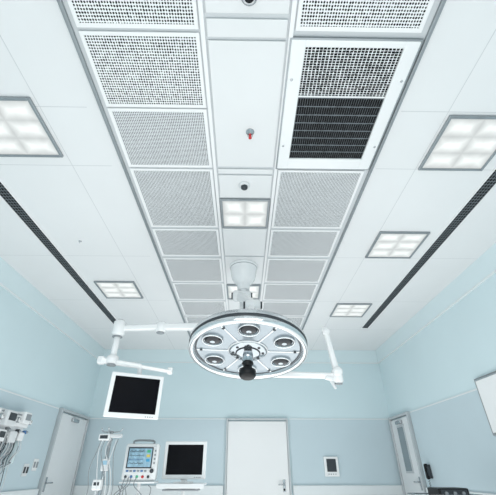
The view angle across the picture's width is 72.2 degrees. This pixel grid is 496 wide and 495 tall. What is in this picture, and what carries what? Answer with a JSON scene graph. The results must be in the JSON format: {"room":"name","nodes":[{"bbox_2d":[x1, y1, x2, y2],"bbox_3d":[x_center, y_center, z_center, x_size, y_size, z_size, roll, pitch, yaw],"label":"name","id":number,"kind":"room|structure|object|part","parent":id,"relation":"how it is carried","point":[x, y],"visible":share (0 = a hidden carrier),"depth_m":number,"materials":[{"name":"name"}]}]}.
{"room":"operating room","nodes":[
{"label":"operating room","id":0,"kind":"room"},
{"bbox_2d":[0,286,100,486],"bbox_3d":[-3.391,0.990,2.609,0.100,3.600,10.750,0,-33,-1],"label":"wall","id":1,"kind":"structure","parent":0,"point":[38,362],"depth_m":5.58,"materials":[{"name":"blue paint"}]},
{"bbox_2d":[0,407,32,491],"bbox_3d":[-3.261,2.703,4.428,0.206,1.095,0.956,0,-33,-1],"label":"medical equipment","id":2,"kind":"object","parent":1,"relation":"attached to","point":[12,423],"visible":1,"depth_m":4.62,"materials":[{"name":"white plastic"}]},
{"bbox_2d":[5,441,17,463],"bbox_3d":[-3.300,2.857,4.777,0.100,0.310,0.100,0,-33,-1],"label":"cables","id":3,"kind":"object","parent":2,"relation":"on","point":[14,451],"depth_m":4.73,"materials":[{"name":"grey plastic"}]},
{"bbox_2d":[0,489,38,494],"bbox_3d":[-3.300,1.378,1.502,0.060,0.160,9.320,0,-33,-1],"label":"trim","id":4,"kind":"structure","parent":1,"relation":"attached to","point":[28,491],"depth_m":5.02,"materials":[{"name":"white"}]},
{"bbox_2d":[21,464,29,475],"bbox_3d":[-3.367,3.368,5.147,0.022,0.160,0.140,0,-33,-1],"label":"wall socket","id":5,"kind":"object","parent":1,"relation":"attached to","point":[26,466],"visible":1,"depth_m":5.14,"materials":[{"name":"white plastic"}]},
{"bbox_2d":[0,390,58,491],"bbox_3d":[-3.324,1.223,1.603,0.012,2.110,9.320,0,-33,-1],"label":"wall panel","id":6,"kind":"object","parent":1,"relation":"attached to","point":[34,444],"depth_m":5.25,"materials":[{"name":"paint"}]},
{"bbox_2d":[0,388,58,408],"bbox_3d":[-3.322,0.332,2.187,0.016,0.020,9.320,0,-33,-1],"label":"trim","id":7,"kind":"structure","parent":1,"relation":"attached to","point":[0,388],"depth_m":5.17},
{"bbox_2d":[31,459,38,470],"bbox_3d":[-3.371,3.446,5.394,0.022,0.160,0.140,0,-33,-1],"label":"light switch","id":8,"kind":"object","parent":1,"relation":"attached to","point":[36,461],"visible":1,"depth_m":5.38,"materials":[{"name":"white plastic"}]},
{"bbox_2d":[0,283,97,358],"bbox_3d":[-3.325,-0.266,3.432,0.032,0.016,10.750,0,-33,-1],"label":"trim","id":9,"kind":"structure","parent":1,"relation":"attached to","point":[1,284],"depth_m":5.54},
{"bbox_2d":[0,257,104,357],"bbox_3d":[-3.329,-0.394,3.516,0.024,0.290,10.750,0,-33,-1],"label":"trim","id":10,"kind":"structure","parent":1,"relation":"attached to","point":[10,278],"depth_m":5.60,"materials":[{"name":"blue paint"}]},
{"bbox_2d":[37,408,89,494],"bbox_3d":[-3.354,4.144,6.086,0.111,2.150,1.300,0,-33,-1],"label":"door","id":11,"kind":"structure","parent":1,"relation":"in","point":[62,461],"depth_m":6.22,"materials":[{"name":"metal"}]},
{"bbox_2d":[89,363,389,494],"bbox_3d":[-0.171,3.987,7.189,6.700,3.600,0.100,0,-33,-1],"label":"wall","id":12,"kind":"structure","parent":0,"point":[191,391],"depth_m":7.59,"materials":[{"name":"blue paint"}]},
{"bbox_2d":[72,485,222,494],"bbox_3d":[-1.940,4.707,6.590,2.920,0.160,0.060,0,-33,-1],"label":"trim","id":13,"kind":"structure","parent":12,"relation":"attached to","point":[78,489],"depth_m":6.56,"materials":[{"name":"white"}]},
{"bbox_2d":[75,419,225,486],"bbox_3d":[-1.940,4.566,6.712,2.920,2.110,0.012,0,-33,-1],"label":"wall panel","id":14,"kind":"object","parent":12,"relation":"attached to","point":[212,431],"depth_m":7.07,"materials":[{"name":"blue paint"}]},
{"bbox_2d":[90,418,225,418],"bbox_3d":[-1.940,3.673,7.293,2.920,0.020,0.016,0,-33,-1],"label":"trim","id":15,"kind":"structure","parent":12,"relation":"attached to","point":[90,418],"depth_m":7.29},
{"bbox_2d":[104,349,377,362],"bbox_3d":[-0.170,2.568,8.043,6.450,0.290,0.024,0,-33,-1],"label":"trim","id":16,"kind":"structure","parent":12,"relation":"attached to","point":[130,355],"depth_m":8.03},
{"bbox_2d":[134,362,377,363],"bbox_3d":[-0.170,2.694,7.956,6.430,0.016,0.032,0,-33,-1],"label":"trim","id":17,"kind":"structure","parent":12,"relation":"attached to","point":[134,362],"depth_m":7.97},
{"bbox_2d":[224,418,291,494],"bbox_3d":[0.196,4.552,6.700,1.310,2.140,0.111,0,-33,-1],"label":"door","id":18,"kind":"structure","parent":12,"relation":"in","point":[257,458],"depth_m":6.90,"materials":[{"name":"metal"}]},
{"bbox_2d":[323,457,339,476],"bbox_3d":[1.680,4.407,6.844,0.290,0.340,0.046,0,-33,-1],"label":"wall control panel","id":19,"kind":"object","parent":12,"relation":"attached to","point":[331,467],"visible":1,"depth_m":6.82,"materials":[{"name":"white plastic"}]},
{"bbox_2d":[289,418,387,419],"bbox_3d":[1.970,3.705,7.342,2.180,0.020,0.016,0,-33,-1],"label":"trim","id":20,"kind":"structure","parent":12,"relation":"attached to","point":[289,418],"depth_m":7.33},
{"bbox_2d":[289,419,401,484],"bbox_3d":[1.970,4.597,6.760,2.180,2.110,0.012,0,-33,-1],"label":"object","id":21,"kind":"structure","parent":12,"relation":"attached to","point":[364,450],"depth_m":7.01,"materials":[{"name":"blue paint"}]},
{"bbox_2d":[293,485,403,494],"bbox_3d":[1.970,4.739,6.639,2.180,0.160,0.060,0,-33,-1],"label":"trim","id":22,"kind":"structure","parent":12,"relation":"attached to","point":[297,489],"depth_m":6.62,"materials":[{"name":"white"}]},
{"bbox_2d":[0,0,495,349],"bbox_3d":[-0.091,-0.531,3.663,6.900,0.100,11.150,0,-33,-1],"label":"ceiling","id":23,"kind":"structure","parent":0,"point":[86,195],"depth_m":3.67,"materials":[{"name":"paint"}]},
{"bbox_2d":[0,96,62,157],"bbox_3d":[-1.982,-0.990,2.848,0.610,0.024,0.590,0,-33,-1],"label":"recessed light","id":24,"kind":"object","parent":23,"relation":"in","point":[23,131],"visible":1,"depth_m":2.87,"materials":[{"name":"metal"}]},
{"bbox_2d":[0,180,116,323],"bbox_3d":[-2.532,-0.088,4.238,0.144,0.012,5.882,0,-33,-1],"label":"ceiling vent","id":25,"kind":"object","parent":23,"relation":"in","point":[6,195],"visible":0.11,"depth_m":4.32,"materials":[{"name":"black metal"}]},
{"bbox_2d":[94,281,142,298],"bbox_3d":[-2.037,0.677,5.396,0.610,0.024,0.590,0,-33,-1],"label":"recessed light","id":26,"kind":"object","parent":23,"relation":"in","point":[109,289],"visible":1,"depth_m":5.37,"materials":[{"name":"grey plastic"}]},
{"bbox_2d":[57,0,189,336],"bbox_3d":[-1.188,0.131,4.555,0.026,0.030,7.000,0,-33,-1],"label":"trim","id":27,"kind":"structure","parent":23,"relation":"attached to","point":[60,2],"depth_m":2.78,"materials":[{"name":"metal"}]},
{"bbox_2d":[67,0,198,28],"bbox_3d":[-0.704,-1.573,1.950,0.781,0.016,0.578,0,-33,-1],"label":"ceiling panel","id":28,"kind":"object","parent":23,"relation":"attached to","point":[151,14],"visible":1,"depth_m":2.12,"materials":[{"name":"metal"}]},
{"bbox_2d":[79,30,205,107],"bbox_3d":[-0.713,-1.253,2.439,0.781,0.016,0.548,0,-33,-1],"label":"ceiling panel","id":29,"kind":"object","parent":23,"relation":"attached to","point":[130,68],"visible":1,"depth_m":2.40,"materials":[{"name":"metal"}]},
{"bbox_2d":[107,107,211,167],"bbox_3d":[-0.721,-0.927,2.937,0.781,0.016,0.618,0,-33,-1],"label":"ceiling panel","id":30,"kind":"object","parent":23,"relation":"attached to","point":[148,137],"visible":1,"depth_m":2.89,"materials":[{"name":"metal"}]},
{"bbox_2d":[130,168,217,226],"bbox_3d":[-0.733,-0.495,3.598,0.781,0.016,0.918,0,-33,-1],"label":"ceiling panel","id":31,"kind":"object","parent":23,"relation":"attached to","point":[170,197],"visible":1,"depth_m":3.54,"materials":[{"name":"metal"}]},
{"bbox_2d":[152,228,220,255],"bbox_3d":[-0.745,-0.057,4.267,0.781,0.016,0.598,0,-33,-1],"label":"ceiling panel","id":32,"kind":"object","parent":23,"relation":"attached to","point":[171,241],"visible":1,"depth_m":4.24,"materials":[{"name":"metal"}]},
{"bbox_2d":[163,257,223,281],"bbox_3d":[-0.755,0.327,4.853,0.781,0.016,0.678,0,-33,-1],"label":"ceiling panel","id":33,"kind":"object","parent":23,"relation":"attached to","point":[180,269],"visible":1,"depth_m":4.83,"materials":[{"name":"metal"}]},
{"bbox_2d":[185,316,208,322],"bbox_3d":[-0.785,1.449,6.568,0.781,0.016,0.618,0,-33,-1],"label":"ceiling panel","id":34,"kind":"object","parent":23,"relation":"attached to","point":[190,319],"visible":0.27,"depth_m":6.39,"materials":[{"name":"metal"}]},
{"bbox_2d":[172,282,224,299],"bbox_3d":[-0.765,0.704,5.430,0.781,0.016,0.598,0,-33,-1],"label":"ceiling panel","id":35,"kind":"object","parent":23,"relation":"attached to","point":[184,291],"visible":1,"depth_m":5.42,"materials":[{"name":"metal"}]},
{"bbox_2d":[179,300,225,315],"bbox_3d":[-0.775,1.074,5.995,0.781,0.016,0.628,0,-33,-1],"label":"ceiling panel","id":36,"kind":"object","parent":23,"relation":"attached to","point":[200,308],"visible":0.77,"depth_m":5.96,"materials":[{"name":"metal"}]},
{"bbox_2d":[197,0,228,310],"bbox_3d":[-0.335,0.138,4.565,0.030,0.018,7.000,0,-33,-1],"label":"trim","id":37,"kind":"structure","parent":23,"relation":"attached to","point":[200,2],"depth_m":2.75,"materials":[{"name":"white metal"}]},
{"bbox_2d":[229,299,239,309],"bbox_3d":[-0.072,1.060,5.975,0.518,0.014,0.668,0,-33,-1],"label":"ceiling panel","id":38,"kind":"object","parent":23,"relation":"attached to","point":[233,305],"visible":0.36,"depth_m":5.84,"materials":[{"name":"white metal"}]},
{"bbox_2d":[226,284,260,298],"bbox_3d":[-0.073,0.713,5.436,0.530,0.024,0.500,0,-33,-1],"label":"recessed light","id":39,"kind":"object","parent":23,"relation":"in","point":[254,288],"visible":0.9,"depth_m":5.36,"materials":[{"name":"grey plastic"}]},
{"bbox_2d":[225,256,263,282],"bbox_3d":[-0.053,0.331,4.862,0.518,0.014,0.768,0,-33,-1],"label":"ceiling panel","id":40,"kind":"object","parent":23,"relation":"attached to","point":[258,260],"visible":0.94,"depth_m":4.68,"materials":[{"name":"white metal"}]},
{"bbox_2d":[220,198,269,227],"bbox_3d":[-0.034,-0.371,3.780,0.530,0.024,0.500,0,-33,-1],"label":"recessed light","id":41,"kind":"object","parent":23,"relation":"in","point":[235,212],"visible":1,"depth_m":3.75,"materials":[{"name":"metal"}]},
{"bbox_2d":[223,228,266,255],"bbox_3d":[-0.042,-0.060,4.264,0.518,0.014,0.598,0,-33,-1],"label":"ceiling panel","id":42,"kind":"object","parent":23,"relation":"attached to","point":[237,241],"visible":1,"depth_m":4.23,"materials":[{"name":"white metal"}]},
{"bbox_2d":[219,174,271,197],"bbox_3d":[-0.027,-0.613,3.419,0.518,0.014,0.318,0,-33,-1],"label":"ceiling panel","id":43,"kind":"object","parent":23,"relation":"attached to","point":[260,185],"visible":0.98,"depth_m":3.41,"materials":[{"name":"white metal"}]},
{"bbox_2d":[239,181,249,189],"bbox_3d":[-0.037,-0.598,3.379,0.110,0.054,0.110,0,-33,-1],"label":"smoke detector","id":44,"kind":"object","parent":43,"relation":"attached to","point":[244,185],"visible":1,"depth_m":3.36,"materials":[{"name":"white plastic"}]},
{"bbox_2d":[218,168,272,173],"bbox_3d":[-0.024,-0.728,3.243,0.518,0.014,0.058,0,-33,-1],"label":"ceiling panel","id":45,"kind":"object","parent":23,"relation":"attached to","point":[220,170],"visible":1,"depth_m":3.24,"materials":[{"name":"white metal"}]},
{"bbox_2d":[208,40,285,166],"bbox_3d":[-0.015,-1.067,2.724,0.518,0.014,1.118,0,-33,-1],"label":"ceiling panel","id":46,"kind":"object","parent":23,"relation":"attached to","point":[246,75],"visible":1,"depth_m":2.60,"materials":[{"name":"white metal"}]},
{"bbox_2d":[246,128,253,138],"bbox_3d":[0.018,-0.938,2.837,0.072,0.078,0.072,0,-33,-1],"label":"sprinkler","id":47,"kind":"object","parent":46,"relation":"attached to","point":[249,132],"visible":1,"depth_m":2.83,"materials":[{"name":"metal"}]},
{"bbox_2d":[206,18,287,37],"bbox_3d":[-0.006,-1.415,2.193,0.518,0.014,0.108,0,-33,-1],"label":"ceiling panel","id":48,"kind":"object","parent":23,"relation":"attached to","point":[216,27],"visible":1,"depth_m":2.18,"materials":[{"name":"white metal"}]},
{"bbox_2d":[205,0,289,13],"bbox_3d":[0.000,-1.612,1.892,0.518,0.014,0.548,0,-33,-1],"label":"ceiling panel","id":49,"kind":"object","parent":23,"relation":"attached to","point":[211,6],"visible":1,"depth_m":2.09,"materials":[{"name":"white metal"}]},
{"bbox_2d":[242,0,256,5],"bbox_3d":[0.007,-1.492,2.028,0.100,0.038,0.100,0,-33,-1],"label":"ceiling sensor","id":50,"kind":"object","parent":49,"relation":"attached to","point":[245,2],"visible":1,"depth_m":2.05,"materials":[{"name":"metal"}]},
{"bbox_2d":[188,259,307,380],"bbox_3d":[-0.004,0.649,3.795,1.148,1.687,1.569,0,-33,-1],"label":"light","id":51,"kind":"object","parent":23,"relation":"hanging from","point":[248,342],"visible":1,"depth_m":3.22,"materials":[{"name":"white metal"}]},
{"bbox_2d":[97,319,197,374],"bbox_3d":[-0.933,1.285,4.091,1.643,0.810,0.212,2,-33,-3],"label":"monitor arm","id":52,"kind":"object","parent":51,"relation":"attached to","point":[119,326],"visible":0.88,"depth_m":4.12,"materials":[{"name":"white metal"}]},
{"bbox_2d":[103,371,163,419],"bbox_3d":[-1.266,1.660,3.806,0.585,0.455,0.094,16,-36,-22],"label":"monitor","id":53,"kind":"object","parent":52,"relation":"hanging from","point":[130,395],"visible":1,"depth_m":3.77,"materials":[{"name":"white plastic"}]},
{"bbox_3d":[0.007,0.734,4.034,0.293,0.816,0.895,8,-34,-12],"label":"spring arm","id":54,"kind":"part","parent":51,"relation":"part of","materials":[{"name":"white metal"}]},
{"bbox_3d":[-0.004,1.143,3.162,0.156,0.160,0.156,2,-45,0],"label":"handle","id":55,"kind":"part","parent":51,"relation":"part of","materials":[{"name":"black plastic"}]},
{"bbox_2d":[273,327,343,388],"bbox_3d":[0.528,1.294,3.992,1.088,0.714,0.146,-2,-33,3],"label":"support arm","id":56,"kind":"object","parent":51,"relation":"attached to","point":[335,377],"visible":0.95,"depth_m":3.86,"materials":[{"name":"white metal"}]},
{"bbox_3d":[0.500,1.460,3.906,1.028,0.113,0.080,-3,-33,5],"label":"arm","id":57,"kind":"part","parent":56,"relation":"part of","materials":[{"name":"white metal"}]},
{"bbox_3d":[0.969,1.203,4.011,0.147,0.540,0.090,0,-33,-1],"label":"arm","id":58,"kind":"part","parent":56,"relation":"part of","materials":[{"name":"white metal"}]},
{"bbox_2d":[62,0,440,334],"bbox_3d":[-0.023,0.131,4.575,2.330,0.008,7.000,0,-33,-1],"label":"trim","id":59,"kind":"structure","parent":23,"relation":"attached to","point":[433,10],"depth_m":2.55,"materials":[{"name":"white metal"}]},
{"bbox_2d":[260,0,296,309],"bbox_3d":[0.240,0.143,4.572,0.030,0.018,7.000,0,-33,-1],"label":"trim","id":60,"kind":"structure","parent":23,"relation":"attached to","point":[294,2],"depth_m":3.02,"materials":[{"name":"white metal"}]},
{"bbox_2d":[261,301,310,315],"bbox_3d":[0.649,1.085,6.012,0.821,0.016,0.628,0,-33,-1],"label":"ceiling panel","id":61,"kind":"object","parent":23,"relation":"attached to","point":[285,308],"visible":0.75,"depth_m":5.96,"materials":[{"name":"metal"}]},
{"bbox_2d":[263,283,317,300],"bbox_3d":[0.659,0.716,5.448,0.821,0.016,0.598,0,-33,-1],"label":"ceiling panel","id":62,"kind":"object","parent":23,"relation":"attached to","point":[272,291],"visible":1,"depth_m":5.42,"materials":[{"name":"metal"}]},
{"bbox_2d":[287,317,304,326],"bbox_3d":[0.639,1.460,6.585,0.821,0.016,0.618,0,-33,-1],"label":"ceiling panel","id":63,"kind":"object","parent":23,"relation":"attached to","point":[298,320],"visible":0.21,"depth_m":6.43,"materials":[{"name":"metal"}]},
{"bbox_2d":[265,258,327,282],"bbox_3d":[0.670,0.338,4.870,0.821,0.016,0.678,0,-33,-1],"label":"ceiling panel","id":64,"kind":"object","parent":23,"relation":"attached to","point":[303,270],"visible":1,"depth_m":4.83,"materials":[{"name":"metal"}]},
{"bbox_2d":[268,229,339,256],"bbox_3d":[0.680,-0.045,4.285,0.821,0.016,0.598,0,-33,-1],"label":"ceiling panel","id":65,"kind":"object","parent":23,"relation":"attached to","point":[283,242],"visible":1,"depth_m":4.25,"materials":[{"name":"metal"}]},
{"bbox_2d":[271,169,363,228],"bbox_3d":[0.692,-0.483,3.615,0.821,0.016,0.918,0,-33,-1],"label":"ceiling panel","id":66,"kind":"object","parent":23,"relation":"attached to","point":[303,198],"visible":1,"depth_m":3.55,"materials":[{"name":"metal"}]},
{"bbox_2d":[276,36,423,169],"bbox_3d":[0.710,-1.057,2.724,0.884,0.032,1.164,0,-33,-1],"label":"ceiling vent","id":67,"kind":"object","parent":23,"relation":"in","point":[341,97],"visible":1,"depth_m":2.58,"materials":[{"name":"white metal"}]},
{"bbox_2d":[330,303,371,316],"bbox_3d":[1.826,1.127,6.083,0.610,0.024,0.590,0,-33,-1],"label":"recessed light","id":68,"kind":"object","parent":23,"relation":"in","point":[341,309],"visible":1,"depth_m":6.04,"materials":[{"name":"grey plastic"}]},
{"bbox_2d":[295,0,434,32],"bbox_3d":[0.721,-1.562,1.967,0.821,0.016,0.578,0,-33,-1],"label":"ceiling panel","id":69,"kind":"object","parent":23,"relation":"attached to","point":[402,16],"visible":1,"depth_m":2.12,"materials":[{"name":"metal"}]},
{"bbox_2d":[302,0,446,329],"bbox_3d":[1.142,0.149,4.584,0.026,0.030,7.000,0,-33,-1],"label":"trim","id":70,"kind":"structure","parent":23,"relation":"attached to","point":[442,2],"depth_m":2.78,"materials":[{"name":"metal"}]},
{"bbox_2d":[365,231,429,258],"bbox_3d":[1.882,-0.022,4.327,0.610,0.024,0.590,0,-33,-1],"label":"recessed light","id":71,"kind":"object","parent":23,"relation":"in","point":[387,244],"visible":1,"depth_m":4.30,"materials":[{"name":"grey plastic"}]},
{"bbox_2d":[361,167,495,328],"bbox_3d":[2.397,-0.012,4.353,0.144,0.012,6.012,0,-33,-1],"label":"ceiling vent","id":72,"kind":"object","parent":23,"relation":"in","point":[489,183],"visible":1,"depth_m":4.22,"materials":[{"name":"black metal"}]},
{"bbox_2d":[418,115,495,170],"bbox_3d":[1.926,-0.898,2.988,0.610,0.024,0.590,0,-33,-1],"label":"recessed light","id":73,"kind":"object","parent":23,"relation":"in","point":[464,142],"visible":1,"depth_m":2.99,"materials":[{"name":"grey plastic"}]},
{"bbox_2d":[379,273,495,486],"bbox_3d":[3.209,1.044,2.690,0.100,3.600,10.750,0,-33,-1],"label":"wall","id":74,"kind":"structure","parent":0,"point":[442,361],"depth_m":5.33,"materials":[{"name":"paint"}]},
{"bbox_2d":[388,411,426,494],"bbox_3d":[3.032,4.300,6.324,0.111,2.150,0.960,0,-33,-1],"label":"door","id":75,"kind":"structure","parent":74,"relation":"in","point":[411,472],"depth_m":6.49,"materials":[{"name":"grey metal"}]},
{"bbox_2d":[423,464,432,484],"bbox_3d":[3.034,3.892,5.694,0.102,0.457,0.120,0,-33,-1],"label":"wall telephone","id":76,"kind":"object","parent":74,"relation":"attached to","point":[427,468],"visible":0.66,"depth_m":5.71,"materials":[{"name":"grey plastic"}]},
{"bbox_2d":[375,243,495,361],"bbox_3d":[3.147,-0.342,3.596,0.024,0.290,10.750,0,-33,-1],"label":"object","id":77,"kind":"structure","parent":74,"relation":"attached to","point":[485,264],"depth_m":5.34,"materials":[{"name":"blue paint"}]},
{"bbox_2d":[378,270,495,363],"bbox_3d":[3.143,-0.214,3.512,0.032,0.016,10.750,0,-33,-1],"label":"trim","id":78,"kind":"structure","parent":74,"relation":"attached to","point":[494,271],"depth_m":5.33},
{"bbox_2d":[410,388,476,412],"bbox_3d":[3.159,0.482,2.417,0.016,0.020,9.680,0,-33,-1],"label":"trim","id":79,"kind":"structure","parent":74,"relation":"attached to","point":[476,388],"depth_m":5.31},
{"bbox_2d":[410,390,495,493],"bbox_3d":[3.161,1.374,1.834,0.012,2.110,9.680,0,-33,-1],"label":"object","id":80,"kind":"structure","parent":74,"relation":"attached to","point":[454,436],"depth_m":5.01,"materials":[{"name":"blue paint"}]},
{"bbox_2d":[426,487,495,494],"bbox_3d":[3.137,1.528,1.733,0.060,0.160,9.680,0,-33,-1],"label":"trim","id":81,"kind":"structure","parent":74,"relation":"attached to","point":[470,492],"depth_m":4.51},
{"bbox_2d":[474,371,495,435],"bbox_3d":[3.102,1.838,4.087,0.041,0.680,0.920,0,-33,-1],"label":"whiteboard","id":82,"kind":"object","parent":74,"relation":"attached to","point":[486,384],"visible":1,"depth_m":4.34,"materials":[{"name":"grey plastic"}]},
{"bbox_3d":[3.088,1.577,4.258,0.014,0.018,0.860,0,-33,-1],"label":"clip rail","id":83,"kind":"part","parent":82,"relation":"part of","materials":[{"name":"metal"}]},
{"bbox_3d":[-0.091,2.565,1.637,6.900,0.100,11.150,0,-33,-1],"label":"floor","id":84,"kind":"structure","parent":0,"visible":0},
{"bbox_2d":[86,427,122,494],"bbox_3d":[-1.649,2.908,3.745,0.422,1.633,0.482,0,-33,-1],"label":"stand","id":85,"kind":"object","parent":84,"relation":"on","point":[97,484],"visible":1,"depth_m":3.91,"materials":[{"name":"metal"}]},
{"bbox_2d":[119,481,158,494],"bbox_3d":[-1.393,3.461,4.081,0.452,1.076,0.482,0,-33,-1],"label":"monitor stand","id":86,"kind":"object","parent":84,"relation":"on","point":[137,482],"visible":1,"depth_m":4.32,"materials":[{"name":"white metal"}]},
{"bbox_2d":[114,439,160,494],"bbox_3d":[-1.430,2.975,4.304,0.505,0.962,0.261,4,-33,-6],"label":"patient monitor","id":87,"kind":"object","parent":86,"relation":"on","point":[141,461],"visible":1,"depth_m":4.38,"materials":[{"name":"white plastic"}]},
{"bbox_3d":[-1.398,2.814,4.465,0.430,0.410,0.176,4,-33,-6],"label":"casing","id":88,"kind":"part","parent":87,"relation":"part of","materials":[{"name":"white plastic"}]},
{"bbox_3d":[-1.398,2.631,4.588,0.294,0.074,0.024,4,-33,-6],"label":"carry handle","id":89,"kind":"part","parent":87,"relation":"part of","materials":[{"name":"grey plastic"}]},
{"bbox_2d":[119,481,158,482],"bbox_3d":[-1.399,3.018,4.371,0.440,0.018,0.280,0,-33,-1],"label":"tray","id":90,"kind":"object","parent":86,"relation":"on","point":[122,481],"depth_m":4.35,"materials":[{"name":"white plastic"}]},
{"bbox_2d":[156,483,206,494],"bbox_3d":[-0.862,3.584,4.250,0.600,1.056,0.580,0,-33,-1],"label":"trolley","id":91,"kind":"object","parent":84,"relation":"on","point":[182,487],"visible":1,"depth_m":4.29,"materials":[{"name":"white metal"}]},
{"bbox_2d":[162,489,199,490],"bbox_3d":[-0.860,3.114,4.402,0.460,0.060,0.220,0,-33,-1],"label":"keyboard tray","id":92,"kind":"object","parent":91,"relation":"on","point":[162,489],"depth_m":4.30,"materials":[{"name":"grey plastic"}]},
{"bbox_2d":[156,483,206,488],"bbox_3d":[-0.861,3.122,4.462,0.600,0.051,0.430,0,-33,-1],"label":"shelf","id":93,"kind":"object","parent":91,"relation":"attached to","point":[160,485],"depth_m":4.28,"materials":[{"name":"white plastic"}]},
{"bbox_2d":[162,441,206,482],"bbox_3d":[-0.861,2.950,4.652,0.580,0.515,0.180,0,-33,-1],"label":"desktop monitor","id":94,"kind":"object","parent":91,"relation":"on","point":[183,460],"visible":0.94,"depth_m":4.63,"materials":[{"name":"white glass"}]},
{"bbox_2d":[407,493,479,494],"bbox_3d":[2.346,3.359,3.820,0.720,0.962,0.470,0,-33,-1],"label":"trolley","id":95,"kind":"object","parent":84,"relation":"on","point":[407,493],"visible":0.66,"depth_m":4.14,"materials":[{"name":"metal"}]},
{"bbox_2d":[427,487,469,494],"bbox_3d":[2.406,2.944,4.074,0.360,0.110,0.330,0,-33,-1],"label":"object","id":96,"kind":"object","parent":95,"relation":"on","point":[431,490],"visible":1,"depth_m":3.98,"materials":[{"name":"black plastic"}]},
{"bbox_3d":[2.408,2.865,3.962,0.310,0.070,0.006,0,-33,-1],"label":"panel","id":97,"kind":"part","parent":96,"relation":"part of","materials":[{"name":"grey plastic"}]}
]}

